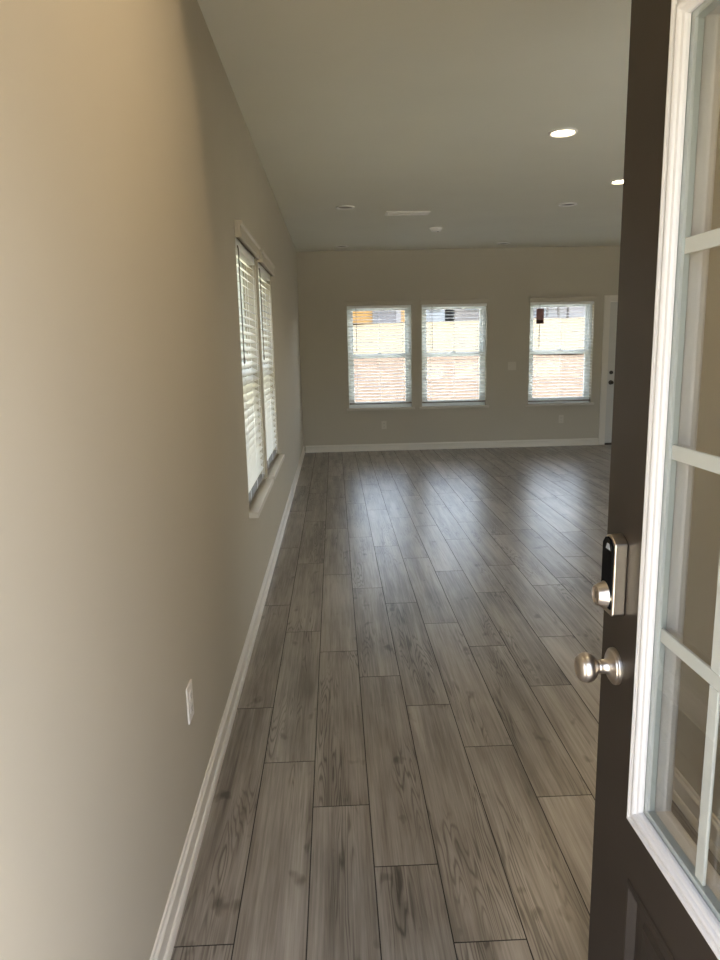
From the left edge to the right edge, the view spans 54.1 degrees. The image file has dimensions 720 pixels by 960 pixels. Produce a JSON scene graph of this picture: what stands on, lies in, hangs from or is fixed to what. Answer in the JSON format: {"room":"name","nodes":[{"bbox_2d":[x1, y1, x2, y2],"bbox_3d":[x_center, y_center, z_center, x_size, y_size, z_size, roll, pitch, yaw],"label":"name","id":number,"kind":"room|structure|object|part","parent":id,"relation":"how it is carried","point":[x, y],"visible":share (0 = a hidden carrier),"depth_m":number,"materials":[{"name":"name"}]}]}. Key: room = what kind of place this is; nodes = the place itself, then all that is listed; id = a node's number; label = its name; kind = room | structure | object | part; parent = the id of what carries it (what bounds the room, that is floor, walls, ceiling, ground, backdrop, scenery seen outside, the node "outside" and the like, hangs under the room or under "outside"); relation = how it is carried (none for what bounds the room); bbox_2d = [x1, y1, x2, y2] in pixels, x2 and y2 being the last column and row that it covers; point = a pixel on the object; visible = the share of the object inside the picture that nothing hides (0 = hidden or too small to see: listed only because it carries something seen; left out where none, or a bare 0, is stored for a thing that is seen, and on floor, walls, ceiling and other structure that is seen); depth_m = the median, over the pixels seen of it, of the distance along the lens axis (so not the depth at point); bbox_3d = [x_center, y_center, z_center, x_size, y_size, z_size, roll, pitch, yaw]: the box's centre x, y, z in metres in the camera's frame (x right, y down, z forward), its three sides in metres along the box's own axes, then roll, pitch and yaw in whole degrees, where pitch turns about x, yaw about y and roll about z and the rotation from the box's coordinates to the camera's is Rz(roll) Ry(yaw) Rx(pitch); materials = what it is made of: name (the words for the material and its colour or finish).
{"room":"entryway","nodes":[
{"label":"entryway","id":0,"kind":"room"},
{"bbox_2d":[0,0,303,959],"bbox_3d":[-0.725,-0.827,5.006,0.150,2.740,9.992,-2,11,-2],"label":"wall","id":1,"kind":"structure","parent":0,"point":[134,562],"depth_m":1.50,"materials":[{"name":"paint"}]},
{"bbox_2d":[186,679,193,724],"bbox_3d":[-0.510,0.667,2.123,0.009,0.114,0.070,-2,11,-2],"label":"wall outlet","id":2,"kind":"object","parent":1,"relation":"attached to","point":[189,690],"visible":1,"depth_m":2.11,"materials":[{"name":"plastic"}]},
{"bbox_2d":[189,689,192,701],"bbox_3d":[-0.508,0.647,2.119,0.003,0.029,0.033,-2,11,-2],"label":"socket","id":3,"kind":"object","parent":2,"relation":"attached to","point":[190,690],"depth_m":2.12,"materials":[{"name":"plastic"}]},
{"bbox_2d":[150,446,304,959],"bbox_3d":[-0.612,0.465,5.274,0.019,0.098,9.658,-2,11,-2],"label":"baseboard","id":4,"kind":"structure","parent":1,"relation":"attached to","point":[165,940],"depth_m":2.35,"materials":[{"name":"wood"}]},
{"bbox_2d":[236,258,273,517],"bbox_3d":[-0.658,-0.585,4.000,0.196,1.420,0.950,-2,11,-2],"label":"window","id":5,"kind":"structure","parent":1,"relation":"in","point":[256,506],"depth_m":4.26,"materials":[{"name":"plastic"}]},
{"bbox_3d":[-0.723,-0.594,3.996,0.068,1.398,0.880,-2,11,-2],"label":"frame","id":6,"kind":"part","parent":5,"relation":"part of","materials":[{"name":"plastic"}]},
{"bbox_2d":[234,220,264,504],"bbox_3d":[-0.620,-0.641,3.990,0.092,1.428,0.912,-2,11,-2],"label":"window blind","id":7,"kind":"object","parent":5,"relation":"attached to","point":[254,468],"visible":0.74,"depth_m":3.99,"materials":[{"name":"plastic"}]},
{"bbox_3d":[-0.623,0.052,4.122,0.048,0.018,0.864,-2,11,-2],"label":"rail","id":8,"kind":"part","parent":7,"relation":"part of","materials":[{"name":"white plastic"}]},
{"bbox_3d":[-0.608,0.097,4.131,0.126,0.030,0.950,-2,11,-2],"label":"sill","id":9,"kind":"part","parent":5,"relation":"part of","materials":[{"name":"paint"}]},
{"bbox_2d":[258,278,284,480],"bbox_3d":[-0.697,-0.782,5.035,0.196,1.420,0.980,-2,11,-2],"label":"window","id":10,"kind":"structure","parent":1,"relation":"in","point":[274,468],"depth_m":5.20,"materials":[{"name":"plastic"}]},
{"bbox_3d":[-0.761,-0.791,5.031,0.068,1.398,0.910,-2,11,-2],"label":"frame","id":11,"kind":"part","parent":10,"relation":"part of","materials":[{"name":"plastic"}]},
{"bbox_2d":[257,249,277,470],"bbox_3d":[-0.658,-0.838,5.026,0.092,1.428,0.942,-2,11,-2],"label":"window blind","id":12,"kind":"object","parent":10,"relation":"attached to","point":[265,260],"visible":0.64,"depth_m":5.07,"materials":[{"name":"plastic"}]},
{"bbox_3d":[-0.662,-0.145,5.158,0.048,0.018,0.894,-2,11,-2],"label":"rail","id":13,"kind":"part","parent":12,"relation":"part of","materials":[{"name":"white plastic"}]},
{"bbox_3d":[-0.647,-0.100,5.167,0.126,0.030,0.980,-2,11,-2],"label":"sill","id":14,"kind":"part","parent":10,"relation":"part of","materials":[{"name":"paint"}]},
{"bbox_2d":[197,0,631,251],"bbox_3d":[2.516,-2.338,4.840,6.700,0.150,9.992,-2,11,-2],"label":"ceiling","id":15,"kind":"structure","parent":0,"point":[448,109],"depth_m":3.92,"materials":[{"name":"paint"}]},
{"bbox_2d":[335,245,348,247],"bbox_3d":[-0.232,-3.003,9.069,0.176,0.012,0.176,-2,11,-2],"label":"recessed light","id":16,"kind":"object","parent":15,"relation":"in","point":[337,246],"visible":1,"depth_m":9.10,"materials":[{"name":"white plastic"}]},
{"bbox_2d":[336,205,353,209],"bbox_3d":[-0.138,-2.518,6.521,0.176,0.012,0.176,-2,11,-2],"label":"recessed light","id":17,"kind":"object","parent":15,"relation":"in","point":[341,207],"visible":1,"depth_m":6.53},
{"bbox_2d":[385,211,430,215],"bbox_3d":[0.463,-2.600,6.882,0.430,0.014,0.170,-2,11,-4],"label":"ceiling vent","id":18,"kind":"object","parent":15,"relation":"in","point":[391,213],"visible":1,"depth_m":6.84,"materials":[{"name":"white metal"}]},
{"bbox_2d":[430,227,442,231],"bbox_3d":[0.844,-2.775,7.823,0.144,0.040,0.144,-2,11,-2],"label":"smoke detector","id":19,"kind":"object","parent":15,"relation":"attached to","point":[433,229],"visible":1,"depth_m":7.77,"materials":[{"name":"white plastic"}]},
{"bbox_2d":[497,242,510,244],"bbox_3d":[1.863,-3.061,9.124,0.176,0.012,0.176,-2,11,-2],"label":"recessed light","id":20,"kind":"object","parent":15,"relation":"in","point":[500,243],"visible":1,"depth_m":9.15,"materials":[{"name":"white plastic"}]},
{"bbox_2d":[548,128,577,137],"bbox_3d":[1.246,-2.130,4.328,0.176,0.012,0.176,-2,11,-2],"label":"recessed light","id":21,"kind":"object","parent":15,"relation":"in","point":[561,132],"visible":1,"depth_m":4.33,"materials":[{"name":"white glass"}]},
{"bbox_2d":[558,202,577,206],"bbox_3d":[1.951,-2.582,6.613,0.176,0.012,0.176,-2,11,-2],"label":"recessed light","id":22,"kind":"object","parent":15,"relation":"in","point":[567,204],"visible":1,"depth_m":6.62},
{"bbox_2d":[610,179,622,184],"bbox_3d":[2.111,-2.412,5.702,0.176,0.012,0.176,-2,11,-2],"label":"recessed light","id":23,"kind":"object","parent":15,"relation":"in","point":[617,181],"visible":0.6,"depth_m":5.71,"materials":[{"name":"white glass"}]},
{"bbox_2d":[170,445,719,959],"bbox_3d":[2.581,0.499,5.306,6.400,0.120,9.842,-2,11,-2],"label":"floor","id":24,"kind":"structure","parent":0,"point":[408,771],"depth_m":2.78,"materials":[{"name":"plastic"}]},
{"bbox_2d":[296,246,619,452],"bbox_3d":[2.442,-1.841,9.945,6.550,2.741,0.150,-2,11,-2],"label":"wall","id":25,"kind":"structure","parent":0,"point":[508,277],"depth_m":9.76,"materials":[{"name":"paint"}]},
{"bbox_2d":[347,308,414,410],"bbox_3d":[0.276,-1.710,9.861,0.960,1.452,0.196,-2,11,-2],"label":"window","id":26,"kind":"structure","parent":25,"relation":"in","point":[402,406],"depth_m":9.90,"materials":[{"name":"plastic"}]},
{"bbox_2d":[345,299,412,404],"bbox_3d":[0.276,-1.773,9.808,0.922,1.428,0.092,-2,11,-2],"label":"window blind","id":27,"kind":"object","parent":26,"relation":"attached to","point":[379,303],"visible":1,"depth_m":9.78,"materials":[{"name":"plastic"}]},
{"bbox_3d":[0.290,-1.084,9.959,0.874,0.018,0.048,-2,11,-2],"label":"rail","id":28,"kind":"part","parent":27,"relation":"part of","materials":[{"name":"white plastic"}]},
{"bbox_3d":[0.266,-2.059,9.875,0.806,0.688,0.030,-2,11,-2],"label":"sash","id":29,"kind":"part","parent":26,"relation":"part of","materials":[{"name":"plastic"}]},
{"bbox_3d":[0.281,-1.423,9.964,0.806,0.715,0.030,-2,11,-2],"label":"sash","id":30,"kind":"part","parent":26,"relation":"part of","materials":[{"name":"plastic"}]},
{"bbox_3d":[0.293,-1.005,9.960,0.960,0.030,0.126,-2,11,-2],"label":"sill","id":31,"kind":"part","parent":26,"relation":"part of","materials":[{"name":"paint"}]},
{"bbox_2d":[381,421,386,428],"bbox_3d":[0.340,-0.778,9.988,0.070,0.114,0.009,-2,11,-2],"label":"wall outlet","id":32,"kind":"object","parent":25,"relation":"attached to","point":[384,426],"visible":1,"depth_m":9.98,"materials":[{"name":"beige plastic"}]},
{"bbox_2d":[306,438,597,452],"bbox_3d":[1.329,-0.496,10.073,4.202,0.098,0.019,-2,11,-2],"label":"baseboard","id":33,"kind":"structure","parent":25,"relation":"attached to","point":[579,441],"depth_m":10.07,"materials":[{"name":"wood"}]},
{"bbox_2d":[420,306,488,408],"bbox_3d":[1.315,-1.739,9.894,0.980,1.452,0.196,-2,11,-2],"label":"window","id":34,"kind":"structure","parent":25,"relation":"in","point":[482,324],"depth_m":9.94,"materials":[{"name":"plastic"}]},
{"bbox_3d":[1.305,-2.088,9.908,0.826,0.688,0.030,-2,11,-2],"label":"sash","id":35,"kind":"part","parent":34,"relation":"part of","materials":[{"name":"plastic"}]},
{"bbox_3d":[1.320,-1.452,9.997,0.826,0.715,0.030,-2,11,-2],"label":"sash","id":36,"kind":"part","parent":34,"relation":"part of","materials":[{"name":"plastic"}]},
{"bbox_2d":[420,297,488,402],"bbox_3d":[1.315,-1.801,9.842,0.942,1.432,0.092,-2,11,-2],"label":"window blind","id":37,"kind":"object","parent":34,"relation":"attached to","point":[478,301],"visible":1,"depth_m":9.82,"materials":[{"name":"plastic"}]},
{"bbox_3d":[1.330,-1.110,9.993,0.894,0.018,0.048,-2,11,-2],"label":"rail","id":38,"kind":"part","parent":37,"relation":"part of","materials":[{"name":"white plastic"}]},
{"bbox_3d":[1.332,-1.035,9.993,0.980,0.030,0.126,-2,11,-2],"label":"sill","id":39,"kind":"part","parent":34,"relation":"part of","materials":[{"name":"paint"}]},
{"bbox_2d":[508,362,515,369],"bbox_3d":[2.135,-1.600,9.897,0.116,0.114,0.012,-2,11,-2],"label":"light switch","id":40,"kind":"object","parent":25,"relation":"attached to","point":[511,365],"visible":1,"depth_m":9.89,"materials":[{"name":"beige plastic"}]},
{"bbox_2d":[526,304,593,406],"bbox_3d":[2.819,-1.782,9.943,0.970,1.452,0.196,-2,11,-2],"label":"window","id":41,"kind":"structure","parent":25,"relation":"in","point":[588,311],"depth_m":9.98,"materials":[{"name":"plastic"}]},
{"bbox_3d":[2.824,-1.495,10.045,0.816,0.715,0.030,-2,11,-2],"label":"sash","id":42,"kind":"part","parent":41,"relation":"part of","materials":[{"name":"plastic"}]},
{"bbox_3d":[2.835,-1.077,10.042,0.970,0.030,0.126,-2,11,-2],"label":"sill","id":43,"kind":"part","parent":41,"relation":"part of","materials":[{"name":"paint"}]},
{"bbox_3d":[2.808,-2.131,9.956,0.816,0.688,0.030,-2,11,-2],"label":"sash","id":44,"kind":"part","parent":41,"relation":"part of","materials":[{"name":"plastic"}]},
{"bbox_2d":[528,295,596,401],"bbox_3d":[2.819,-1.832,9.892,0.932,1.455,0.092,-2,11,-2],"label":"window blind","id":45,"kind":"object","parent":41,"relation":"attached to","point":[577,299],"visible":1,"depth_m":9.87,"materials":[{"name":"plastic"}]},
{"bbox_2d":[536,307,543,323],"bbox_3d":[2.495,-2.290,9.767,0.104,0.246,0.008,-2,11,-2],"label":"tag","id":46,"kind":"object","parent":45,"relation":"hanging from","point":[540,312],"visible":1,"depth_m":9.77,"materials":[{"name":"brown"}]},
{"bbox_3d":[2.494,-2.296,9.763,0.104,0.150,0.004,-2,11,-2],"label":"panel","id":47,"kind":"part","parent":46,"relation":"part of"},
{"bbox_3d":[2.834,-1.130,10.046,0.884,0.018,0.048,-2,11,-2],"label":"rail","id":48,"kind":"part","parent":45,"relation":"part of","materials":[{"name":"white plastic"}]},
{"bbox_2d":[559,415,563,422],"bbox_3d":[2.870,-0.871,10.065,0.070,0.114,0.009,-2,11,-2],"label":"wall outlet","id":49,"kind":"object","parent":25,"relation":"attached to","point":[561,417],"visible":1,"depth_m":10.06,"materials":[{"name":"beige plastic"}]},
{"bbox_2d":[598,295,617,444],"bbox_3d":[3.933,-1.559,10.038,1.054,2.085,0.182,-2,11,-2],"label":"door","id":50,"kind":"structure","parent":25,"relation":"in","point":[610,301],"depth_m":9.97,"materials":[{"name":"wood"}]},
{"bbox_2d":[675,107,719,820],"bbox_3d":[1.104,-0.137,1.187,0.120,2.740,2.100,-2,11,-2],"label":"wall","id":51,"kind":"structure","parent":0,"point":[704,548],"depth_m":2.09,"materials":[{"name":"paint"}]},
{"bbox_2d":[672,765,719,862],"bbox_3d":[1.060,1.145,1.523,0.019,0.098,1.916,-2,11,-2],"label":"baseboard","id":52,"kind":"structure","parent":51,"relation":"attached to","point":[684,796],"depth_m":2.19,"materials":[{"name":"wood"}]},
{"bbox_3d":[0.305,0.068,0.213,1.550,2.741,0.170,-2,11,-2],"label":"wall","id":53,"kind":"structure","parent":0,"visible":0},
{"bbox_2d":[574,0,719,959],"bbox_3d":[0.490,0.289,0.827,0.177,2.025,0.947,-2,11,-3],"label":"door","id":54,"kind":"structure","parent":53,"relation":"in","point":[655,892],"depth_m":1.08,"materials":[{"name":"brown paint"}]},
{"bbox_3d":[0.437,0.329,1.244,0.026,0.065,0.065,-2,11,-3],"label":"knob","id":55,"kind":"part","parent":54,"relation":"part of","materials":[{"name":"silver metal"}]},
{"bbox_3d":[0.477,0.892,1.113,0.014,0.365,0.281,-2,11,-3],"label":"raised panel","id":56,"kind":"part","parent":54,"relation":"part of","materials":[{"name":"brown paint"}]},
{"bbox_3d":[0.458,0.009,0.807,0.014,1.257,0.556,-2,11,-3],"label":"lite frame","id":57,"kind":"part","parent":54,"relation":"part of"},
{"bbox_3d":[0.498,0.007,0.809,0.033,1.257,0.556,-2,11,-3],"label":"lite frame","id":58,"kind":"part","parent":54,"relation":"part of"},
{"bbox_2d":[660,228,719,885],"bbox_3d":[0.472,0.008,0.807,0.005,1.167,0.466,-2,11,-3],"label":"grille","id":59,"kind":"object","parent":54,"relation":"attached to","point":[685,242],"depth_m":1.01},
{"label":"outside","id":60,"kind":"structure","parent":0,"visible":0},
{"bbox_2d":[353,317,584,353],"bbox_3d":[3.350,-6.773,31.127,90.000,2.151,29.600,-2,11,-2],"label":"dry field","id":61,"kind":"structure","parent":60,"point":[576,324],"depth_m":30.99,"materials":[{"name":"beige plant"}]},
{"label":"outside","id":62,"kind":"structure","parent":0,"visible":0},
{"bbox_3d":[1.878,-14.912,69.861,130.000,1.268,50.000,-2,11,-2],"label":"hill","id":63,"kind":"object","parent":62,"visible":0},
{"bbox_2d":[353,310,404,324],"bbox_3d":[-1.668,-13.094,50.924,10.300,5.930,9.800,-2,11,-2],"label":"house","id":64,"kind":"structure","parent":63,"relation":"on","point":[357,318],"depth_m":46.85,"materials":[{"name":"white"}]},
{"bbox_3d":[1.598,-11.117,46.808,1.550,2.150,0.060,-2,11,-2],"label":"garage door","id":65,"kind":"part","parent":64,"relation":"part of","materials":[{"name":"white"}]},
{"bbox_3d":[1.699,-11.116,46.791,2.050,2.450,0.100,-2,11,-2],"label":"door trim","id":66,"kind":"part","parent":64,"relation":"part of","materials":[{"name":"white"}]},
{"bbox_2d":[426,310,444,321],"bbox_3d":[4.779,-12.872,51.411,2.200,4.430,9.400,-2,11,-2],"label":"house","id":67,"kind":"structure","parent":63,"relation":"on","point":[438,313],"depth_m":47.39,"materials":[{"name":"white"}]},
{"bbox_2d":[445,309,478,320],"bbox_3d":[8.010,-14.019,52.638,4.000,5.580,8.800,-2,11,-2],"label":"house","id":68,"kind":"structure","parent":63,"relation":"on","point":[449,316],"depth_m":49.06,"materials":[{"name":"grey"}]},
{"bbox_2d":[534,307,584,317],"bbox_3d":[14.325,-14.223,52.173,8.000,5.880,10.100,-2,11,-2],"label":"house","id":69,"kind":"structure","parent":63,"relation":"on","point":[578,310],"depth_m":49.22,"materials":[{"name":"white"}]},
{"bbox_3d":[5.083,4.195,-13.272,130.000,0.190,52.000,-2,11,-2],"label":"ground","id":70,"kind":"structure","parent":0,"visible":0},
{"bbox_2d":[354,354,583,401],"bbox_3d":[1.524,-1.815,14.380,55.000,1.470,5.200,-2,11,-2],"label":"brick wall","id":71,"kind":"structure","parent":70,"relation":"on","point":[567,361],"depth_m":15.22,"materials":[{"name":"brick"}]}
]}

